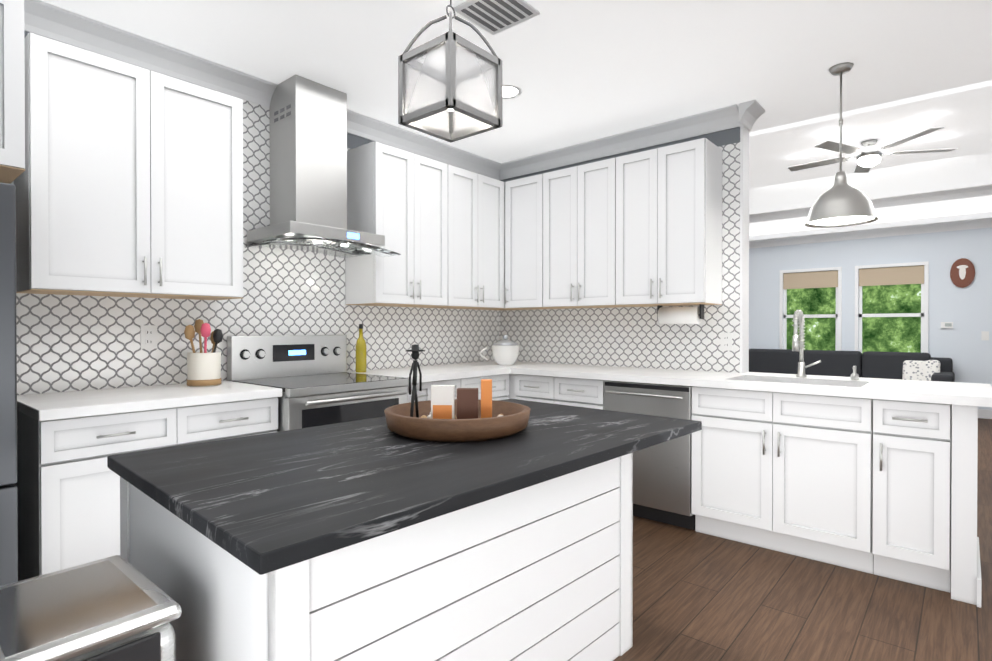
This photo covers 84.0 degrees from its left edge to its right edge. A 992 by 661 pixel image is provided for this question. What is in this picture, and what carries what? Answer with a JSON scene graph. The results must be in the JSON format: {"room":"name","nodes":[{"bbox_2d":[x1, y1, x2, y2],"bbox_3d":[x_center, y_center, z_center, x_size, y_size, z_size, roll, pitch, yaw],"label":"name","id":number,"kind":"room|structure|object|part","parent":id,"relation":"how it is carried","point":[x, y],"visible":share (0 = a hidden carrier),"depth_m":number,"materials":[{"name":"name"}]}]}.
{"room":"kitchen","nodes":[
{"label":"kitchen","id":0,"kind":"room"},
{"bbox_2d":[24,31,374,148],"bbox_3d":[-1.435,-0.130,3.361,0.150,2.650,4.590,0,0,40],"label":"wall","id":1,"kind":"structure","parent":0,"point":[354,141],"depth_m":3.78,"materials":[{"name":"grey paint"}]},
{"bbox_2d":[0,0,31,185],"bbox_3d":[-2.213,-0.885,1.825,0.630,0.620,0.910,0,0,40],"label":"upper cabinet","id":2,"kind":"object","parent":1,"relation":"attached to","point":[15,51],"depth_m":1.95,"materials":[{"name":"white wood"}]},
{"bbox_2d":[16,33,242,299],"bbox_3d":[-1.715,-0.685,2.643,0.330,1.030,0.860,0,0,40],"label":"upper cabinet","id":3,"kind":"object","parent":1,"relation":"attached to","point":[126,178],"depth_m":2.47,"materials":[{"name":"white wood"}]},
{"bbox_2d":[224,93,269,124],"bbox_3d":[-1.294,-1.290,3.397,0.008,0.110,0.840,0,0,40],"label":"wall tiles","id":4,"kind":"structure","parent":1,"relation":"attached to","point":[256,112],"depth_m":3.25,"materials":[{"name":"white tile"}]},
{"bbox_2d":[11,118,499,394],"bbox_3d":[-1.080,-0.461,3.654,0.008,1.550,3.440,0,0,40],"label":"wall tile","id":5,"kind":"structure","parent":1,"relation":"attached to","point":[67,343],"depth_m":3.22,"materials":[{"name":"white tile"}]},
{"bbox_2d":[140,325,156,348],"bbox_3d":[-1.778,0.034,2.824,0.007,0.120,0.075,0,0,40],"label":"electrical outlet","id":6,"kind":"object","parent":5,"relation":"attached to","point":[148,336],"visible":1,"depth_m":2.82,"materials":[{"name":"white plastic"}]},
{"bbox_2d":[24,0,499,179],"bbox_3d":[-1.340,-1.397,3.272,0.100,0.115,4.350,0,0,40],"label":"crown molding","id":7,"kind":"structure","parent":1,"relation":"attached to","point":[50,21],"depth_m":2.94,"materials":[{"name":"white"}]},
{"bbox_2d":[245,74,400,257],"bbox_3d":[-1.049,-0.958,3.269,0.530,0.984,0.800,0,0,40],"label":"range hood","id":8,"kind":"object","parent":1,"relation":"attached to","point":[308,164],"visible":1,"depth_m":3.22,"materials":[{"name":"silver metal"}]},
{"bbox_2d":[345,141,455,307],"bbox_3d":[-0.664,-0.693,3.878,0.330,1.030,0.703,0,0,40],"label":"upper cabinet","id":9,"kind":"object","parent":1,"relation":"attached to","point":[405,197],"depth_m":3.70,"materials":[{"name":"white wood"}]},
{"bbox_2d":[448,167,471,308],"bbox_3d":[-0.370,-0.695,4.223,0.330,1.030,0.437,0,0,40],"label":"upper cabinet","id":10,"kind":"object","parent":1,"relation":"attached to","point":[463,177],"depth_m":4.14,"materials":[{"name":"white wood"}]},
{"bbox_2d":[460,172,511,309],"bbox_3d":[-0.152,-0.696,4.433,0.390,1.030,0.390,0,0,40],"label":"upper cabinet","id":11,"kind":"object","parent":1,"relation":"attached to","point":[489,195],"depth_m":4.36,"materials":[{"name":"white wood"}]},
{"bbox_2d":[41,0,991,240],"bbox_3d":[2.280,-1.669,4.129,7.740,0.420,10.590,0,0,40],"label":"ceiling","id":12,"kind":"structure","parent":0,"point":[578,71],"depth_m":3.06,"materials":[{"name":"white paint"}]},
{"bbox_2d":[398,0,502,142],"bbox_3d":[-0.176,-1.121,2.140,0.286,0.648,0.286,0,0,40],"label":"cage pendant light","id":13,"kind":"object","parent":12,"relation":"hanging from","point":[450,80],"visible":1,"depth_m":2.10,"materials":[{"name":"clear glass"}]},
{"bbox_2d":[453,0,539,34],"bbox_3d":[0.003,-1.442,2.489,0.280,0.012,0.280,0,0,40],"label":"ceiling vent","id":14,"kind":"object","parent":12,"relation":"in","point":[493,17],"visible":0.98,"depth_m":2.49,"materials":[{"name":"white metal"}]},
{"bbox_2d":[490,85,521,98],"bbox_3d":[0.061,-1.451,3.359,0.197,0.006,0.197,0,0,28],"label":"recessed light","id":15,"kind":"object","parent":12,"relation":"in","point":[511,91],"visible":0.58,"depth_m":3.32,"materials":[{"name":"white"}]},
{"bbox_2d":[805,62,877,227],"bbox_3d":[1.903,-1.024,3.042,0.344,0.853,0.344,0,0,40],"label":"dome pendant light","id":16,"kind":"object","parent":12,"relation":"hanging from","point":[841,202],"visible":1,"depth_m":2.99,"materials":[{"name":"silver metal"}]},
{"bbox_2d":[808,216,874,224],"bbox_3d":[1.903,-0.613,3.044,0.316,0.004,0.316,0,0,40],"label":"diffuser","id":17,"kind":"object","parent":16,"relation":"attached to","point":[812,220],"depth_m":3.06,"materials":[{"name":"white"}]},
{"bbox_2d":[787,127,957,172],"bbox_3d":[3.509,-1.667,5.237,1.342,0.233,1.364,0,0,40],"label":"ceiling fan","id":18,"kind":"object","parent":12,"relation":"hanging from","point":[868,156],"visible":1,"depth_m":5.13,"materials":[{"name":"silver metal"}]},
{"bbox_3d":[3.523,-1.700,5.204,0.220,0.168,0.220,0,0,40],"label":"motor","id":19,"kind":"part","parent":18,"relation":"part of","materials":[{"name":"silver metal"}]},
{"bbox_2d":[500,127,739,182],"bbox_3d":[0.242,-0.339,4.867,3.690,3.050,0.120,0,0,40],"label":"wall","id":20,"kind":"structure","parent":0,"point":[725,137],"depth_m":3.86,"materials":[{"name":"grey paint"}]},
{"bbox_2d":[508,172,551,309],"bbox_3d":[0.321,-0.696,4.451,0.449,1.030,0.388,0,0,40],"label":"upper cabinet","id":21,"kind":"object","parent":20,"relation":"attached to","point":[527,196],"depth_m":4.34,"materials":[{"name":"white wood"}]},
{"bbox_2d":[548,160,603,308],"bbox_3d":[0.702,-0.694,4.164,0.736,1.030,0.330,0,0,40],"label":"upper cabinet","id":22,"kind":"object","parent":20,"relation":"attached to","point":[576,193],"depth_m":4.04,"materials":[{"name":"white wood"}]},
{"bbox_2d":[500,142,739,372],"bbox_3d":[0.817,-0.465,4.292,2.070,1.550,0.008,0,0,40],"label":"wall tile","id":23,"kind":"structure","parent":20,"relation":"attached to","point":[638,337],"depth_m":4.04,"materials":[{"name":"white tile"}]},
{"bbox_2d":[720,333,731,350],"bbox_3d":[1.535,0.074,3.673,0.075,0.120,0.007,0,0,40],"label":"outlet","id":24,"kind":"object","parent":23,"relation":"attached to","point":[725,341],"visible":1,"depth_m":3.67,"materials":[{"name":"white plastic"}]},
{"bbox_2d":[500,99,763,179],"bbox_3d":[0.876,-1.402,4.176,2.070,0.115,0.100,0,0,40],"label":"crown molding","id":25,"kind":"structure","parent":20,"relation":"attached to","point":[728,117],"depth_m":4.02,"materials":[{"name":"white wood"}]},
{"bbox_2d":[604,138,721,307],"bbox_3d":[1.151,-0.692,3.782,0.674,1.030,0.330,0,0,40],"label":"upper cabinet","id":26,"kind":"object","parent":20,"relation":"attached to","point":[663,205],"depth_m":3.62,"materials":[{"name":"white wood"}]},
{"bbox_2d":[657,304,703,323],"bbox_3d":[1.242,-0.107,3.714,0.300,0.128,0.116,0,0,40],"label":"paper towel holder","id":27,"kind":"object","parent":26,"relation":"attached to","point":[681,315],"visible":0.94,"depth_m":3.67,"materials":[{"name":"white paper"}]},
{"bbox_2d":[740,123,748,372],"bbox_3d":[1.653,-0.131,3.667,0.016,2.650,0.144,0,0,40],"label":"trim","id":28,"kind":"structure","parent":20,"relation":"attached to","point":[744,249],"depth_m":3.64,"materials":[{"name":"white wood"}]},
{"bbox_2d":[720,384,851,427],"bbox_3d":[1.566,0.421,2.964,0.676,0.194,0.008,0,0,40],"label":"drawer fronts","id":29,"kind":"structure","parent":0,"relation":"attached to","point":[830,409],"depth_m":2.89,"materials":[{"name":"white wood"}]},
{"bbox_2d":[613,418,991,660],"bbox_3d":[2.296,1.221,4.165,7.900,0.060,10.700,0,0,40],"label":"floor","id":30,"kind":"structure","parent":0,"point":[698,596],"depth_m":2.39,"materials":[{"name":"wood"}]},
{"bbox_2d":[0,182,17,585],"bbox_3d":[-2.143,0.355,1.717,0.846,1.680,0.885,0,0,40],"label":"refrigerator","id":31,"kind":"object","parent":30,"relation":"on","point":[8,470],"visible":0.81,"depth_m":1.80,"materials":[{"name":"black metal"}]},
{"bbox_2d":[0,555,181,660],"bbox_3d":[-0.886,0.886,1.146,0.454,0.638,0.308,0,0,40],"label":"stool","id":32,"kind":"object","parent":30,"relation":"on","point":[116,608],"visible":1,"depth_m":1.11,"materials":[{"name":"silver metal"}]},
{"bbox_2d":[15,396,281,580],"bbox_3d":[-1.604,0.763,2.574,0.600,0.875,0.925,0,0,40],"label":"base cabinet","id":33,"kind":"object","parent":30,"relation":"on","point":[68,496],"depth_m":2.17,"materials":[{"name":"white wood"}]},
{"bbox_2d":[17,380,281,423],"bbox_3d":[-1.592,0.305,2.554,0.640,0.040,0.935,0,0,40],"label":"countertop","id":34,"kind":"structure","parent":33,"relation":"on","point":[100,402],"depth_m":2.37,"materials":[{"name":"white stone"}]},
{"bbox_2d":[184,319,222,386],"bbox_3d":[-1.492,0.112,2.833,0.181,0.342,0.202,0,0,40],"label":"utensil crock","id":35,"kind":"object","parent":34,"relation":"on","point":[204,369],"visible":1,"depth_m":2.77,"materials":[{"name":"white ceramic"}]},
{"bbox_2d":[227,335,408,431],"bbox_3d":[-0.998,0.607,3.170,0.744,1.150,0.754,0,0,40],"label":"range","id":36,"kind":"object","parent":30,"relation":"on","point":[314,380],"visible":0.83,"depth_m":3.12,"materials":[{"name":"silver metal"}]},
{"bbox_2d":[120,451,635,660],"bbox_3d":[-0.359,0.829,1.957,1.092,0.750,1.407,0,0,43],"label":"kitchen island","id":37,"kind":"object","parent":30,"relation":"on","point":[374,539],"depth_m":1.47,"materials":[{"name":"white wood"}]},
{"bbox_2d":[107,399,701,578],"bbox_3d":[-0.176,0.431,2.150,1.154,0.040,2.000,0,0,43],"label":"island countertop","id":38,"kind":"structure","parent":37,"relation":"on","point":[275,501],"depth_m":1.60,"materials":[{"name":"black stone"}]},
{"bbox_2d":[384,399,530,441],"bbox_3d":[-0.157,0.365,2.281,0.600,0.088,0.600,0,0,40],"label":"wood tray","id":39,"kind":"object","parent":38,"relation":"on","point":[514,419],"visible":0.85,"depth_m":2.04,"materials":[{"name":"brown wood"}]},
{"bbox_2d":[406,344,424,417],"bbox_3d":[-0.327,0.223,2.235,0.110,0.334,0.120,0,0,40],"label":"statue","id":40,"kind":"object","parent":39,"relation":"on","point":[415,350],"visible":0.81,"depth_m":2.23,"materials":[{"name":"grey metal"}]},
{"bbox_2d":[431,379,491,418],"bbox_3d":[-0.136,0.298,2.245,0.161,0.185,0.254,0,0,40],"label":"boxes","id":41,"kind":"object","parent":39,"relation":"on","point":[442,401],"visible":0.67,"depth_m":2.21,"materials":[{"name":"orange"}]},
{"bbox_2d":[421,412,503,418],"bbox_3d":[-0.143,0.374,2.304,0.428,0.032,0.342,0,0,40],"label":"balls","id":42,"kind":"object","parent":39,"relation":"on","point":[428,416],"visible":0.15,"depth_m":2.34,"materials":[{"name":"beige"}]},
{"bbox_2d":[406,380,467,402],"bbox_3d":[-0.616,0.756,3.734,0.600,0.875,0.583,0,0,40],"label":"base cabinet","id":43,"kind":"object","parent":30,"relation":"on","point":[424,395],"depth_m":3.50,"materials":[{"name":"white wood"}]},
{"bbox_2d":[468,376,503,400],"bbox_3d":[-0.316,0.754,4.087,0.600,0.875,0.575,0,0,40],"label":"base cabinet","id":44,"kind":"object","parent":30,"relation":"on","point":[497,381],"depth_m":3.98,"materials":[{"name":"white wood"}]},
{"bbox_2d":[504,372,559,403],"bbox_3d":[0.443,0.753,4.178,0.478,0.875,0.658,0,0,40],"label":"base cabinet","id":45,"kind":"object","parent":30,"relation":"on","point":[529,386],"depth_m":3.97,"materials":[{"name":"white wood"}]},
{"bbox_2d":[349,361,531,383],"bbox_3d":[-0.257,0.296,4.123,0.640,0.040,1.645,0,0,40],"label":"countertop","id":46,"kind":"structure","parent":45,"relation":"on","point":[489,368],"depth_m":3.83,"materials":[{"name":"white stone"}]},
{"bbox_2d":[356,324,366,372],"bbox_3d":[-0.900,0.118,3.675,0.072,0.320,0.072,0,0,40],"label":"oil bottle","id":47,"kind":"object","parent":46,"relation":"on","point":[361,364],"visible":1,"depth_m":3.65,"materials":[{"name":"yellow glass"}]},
{"bbox_2d":[479,334,519,364],"bbox_3d":[0.052,0.152,4.404,0.268,0.242,0.268,0,0,40],"label":"teapot","id":48,"kind":"object","parent":46,"relation":"on","point":[505,352],"visible":1,"depth_m":4.33,"materials":[{"name":"white ceramic"}]},
{"bbox_3d":[0.077,0.074,4.405,0.200,0.086,0.200,0,0,40],"label":"lid","id":49,"kind":"part","parent":48,"relation":"part of","materials":[{"name":"white ceramic"}]},
{"bbox_2d":[560,376,623,409],"bbox_3d":[0.726,0.754,3.975,0.448,0.875,0.600,0,0,40],"label":"base cabinet","id":50,"kind":"object","parent":30,"relation":"on","point":[579,393],"depth_m":3.70,"materials":[{"name":"white wood"}]},
{"bbox_2d":[604,380,694,529],"bbox_3d":[1.101,0.757,3.626,0.569,0.863,0.641,0,0,40],"label":"dishwasher","id":51,"kind":"object","parent":30,"relation":"on","point":[662,482],"visible":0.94,"depth_m":3.35,"materials":[{"name":"silver metal"}]},
{"bbox_2d":[691,404,891,577],"bbox_3d":[1.694,0.852,3.152,0.938,0.690,0.600,0,0,40],"label":"base cabinet","id":52,"kind":"object","parent":30,"relation":"on","point":[817,492],"depth_m":2.88,"materials":[{"name":"white wood"}]},
{"bbox_2d":[749,349,954,381],"bbox_3d":[4.864,0.733,8.050,2.810,0.870,0.910,0,0,40],"label":"sofa","id":53,"kind":"object","parent":30,"relation":"on","point":[904,365],"visible":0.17,"depth_m":7.86,"materials":[{"name":"grey fabric"}]},
{"bbox_2d":[902,360,939,380],"bbox_3d":[5.695,0.551,7.382,0.400,0.320,0.186,0,0,40],"label":"pillow","id":54,"kind":"object","parent":53,"relation":"on","point":[923,370],"depth_m":7.36,"materials":[{"name":"fabric"}]},
{"bbox_3d":[4.864,0.728,8.050,2.810,0.720,0.910,0,0,40],"label":"frame","id":55,"kind":"part","parent":53,"relation":"part of","materials":[{"name":"grey fabric"}]},
{"bbox_2d":[852,392,955,599],"bbox_3d":[2.095,0.761,2.810,0.353,0.875,0.600,0,0,40],"label":"base cabinet","id":56,"kind":"object","parent":30,"relation":"on","point":[923,553],"depth_m":2.55,"materials":[{"name":"white wood"}]},
{"bbox_2d":[512,364,991,407],"bbox_3d":[1.364,0.300,3.489,2.650,0.040,0.770,0,0,40],"label":"countertop","id":57,"kind":"structure","parent":56,"relation":"on","point":[914,391],"depth_m":3.16,"materials":[{"name":"white stone"}]},
{"bbox_2d":[744,380,855,395],"bbox_3d":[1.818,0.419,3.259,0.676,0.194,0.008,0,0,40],"label":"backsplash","id":58,"kind":"structure","parent":57,"relation":"in","point":[791,387],"depth_m":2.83,"materials":[{"name":"white stone"}]},
{"bbox_2d":[792,310,820,377],"bbox_3d":[1.815,0.079,3.227,0.131,0.403,0.197,0,0,40],"label":"faucet","id":59,"kind":"object","parent":57,"relation":"on","point":[798,342],"visible":1,"depth_m":3.29,"materials":[{"name":"silver metal"}]},
{"bbox_2d":[851,366,858,379],"bbox_3d":[2.028,0.241,3.119,0.040,0.080,0.070,0,0,40],"label":"soap dispenser","id":60,"kind":"object","parent":57,"relation":"on","point":[854,375],"visible":1,"depth_m":3.12,"materials":[{"name":"silver metal"}]},
{"bbox_2d":[749,227,991,409],"bbox_3d":[5.673,-0.358,8.123,7.500,3.050,0.120,0,0,40],"label":"wall","id":61,"kind":"structure","parent":0,"point":[961,344],"depth_m":7.71,"materials":[{"name":"blue paint"}]},
{"bbox_2d":[779,267,841,350],"bbox_3d":[4.949,-0.226,8.684,0.860,1.490,0.105,0,0,40],"label":"window","id":62,"kind":"structure","parent":61,"relation":"in","point":[783,316],"depth_m":8.65,"materials":[{"name":"white wood"}]},
{"bbox_2d":[783,270,837,288],"bbox_3d":[4.944,-0.794,8.675,0.760,0.255,0.033,0,0,40],"label":"window blind","id":63,"kind":"object","parent":62,"relation":"attached to","point":[818,279],"visible":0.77,"depth_m":8.66,"materials":[{"name":"beige fabric"}]},
{"bbox_2d":[749,184,991,248],"bbox_3d":[5.407,-1.584,7.803,7.500,0.435,0.700,0,0,40],"label":"crown molding","id":64,"kind":"structure","parent":61,"relation":"attached to","point":[960,193],"depth_m":7.76,"materials":[{"name":"white"}]},
{"bbox_2d":[855,261,928,352],"bbox_3d":[5.737,-0.222,8.013,0.870,1.490,0.105,0,0,40],"label":"window","id":65,"kind":"structure","parent":61,"relation":"in","point":[923,314],"depth_m":7.92,"materials":[{"name":"white wood"}]},
{"bbox_2d":[859,265,923,285],"bbox_3d":[5.732,-0.790,8.004,0.770,0.255,0.033,0,0,40],"label":"window blind","id":66,"kind":"object","parent":65,"relation":"attached to","point":[892,276],"visible":1,"depth_m":7.98,"materials":[{"name":"beige fabric"}]},
{"bbox_2d":[941,322,952,327],"bbox_3d":[6.200,-0.072,7.579,0.130,0.085,0.023,0,0,40],"label":"thermostat","id":67,"kind":"object","parent":61,"relation":"attached to","point":[946,324],"visible":1,"depth_m":7.57,"materials":[{"name":"white plastic"}]},
{"bbox_2d":[950,258,974,287],"bbox_3d":[6.319,-0.779,7.465,0.260,0.400,0.036,0,0,40],"label":"plaque","id":68,"kind":"object","parent":61,"relation":"attached to","point":[962,272],"visible":0.94,"depth_m":7.46,"materials":[{"name":"brown wood"}]},
{"bbox_2d":[978,409,991,418],"bbox_3d":[5.629,1.107,8.080,7.500,0.120,0.015,0,0,40],"label":"baseboard","id":69,"kind":"structure","parent":61,"relation":"attached to","point":[984,414],"depth_m":7.32,"materials":[{"name":"white wood"}]},
{"bbox_2d":[981,331,988,339],"bbox_3d":[6.505,0.072,7.329,0.075,0.120,0.010,0,0,40],"label":"light switch","id":70,"kind":"object","parent":61,"relation":"attached to","point":[984,335],"visible":1,"depth_m":7.33,"materials":[{"name":"white plastic"}]},
{"label":"outside","id":71,"kind":"structure","parent":0,"visible":0},
{"bbox_2d":[787,284,920,353],"bbox_3d":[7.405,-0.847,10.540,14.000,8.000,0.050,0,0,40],"label":"trees","id":72,"kind":"object","parent":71,"point":[891,334],"visible":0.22,"depth_m":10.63,"materials":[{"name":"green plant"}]}
]}

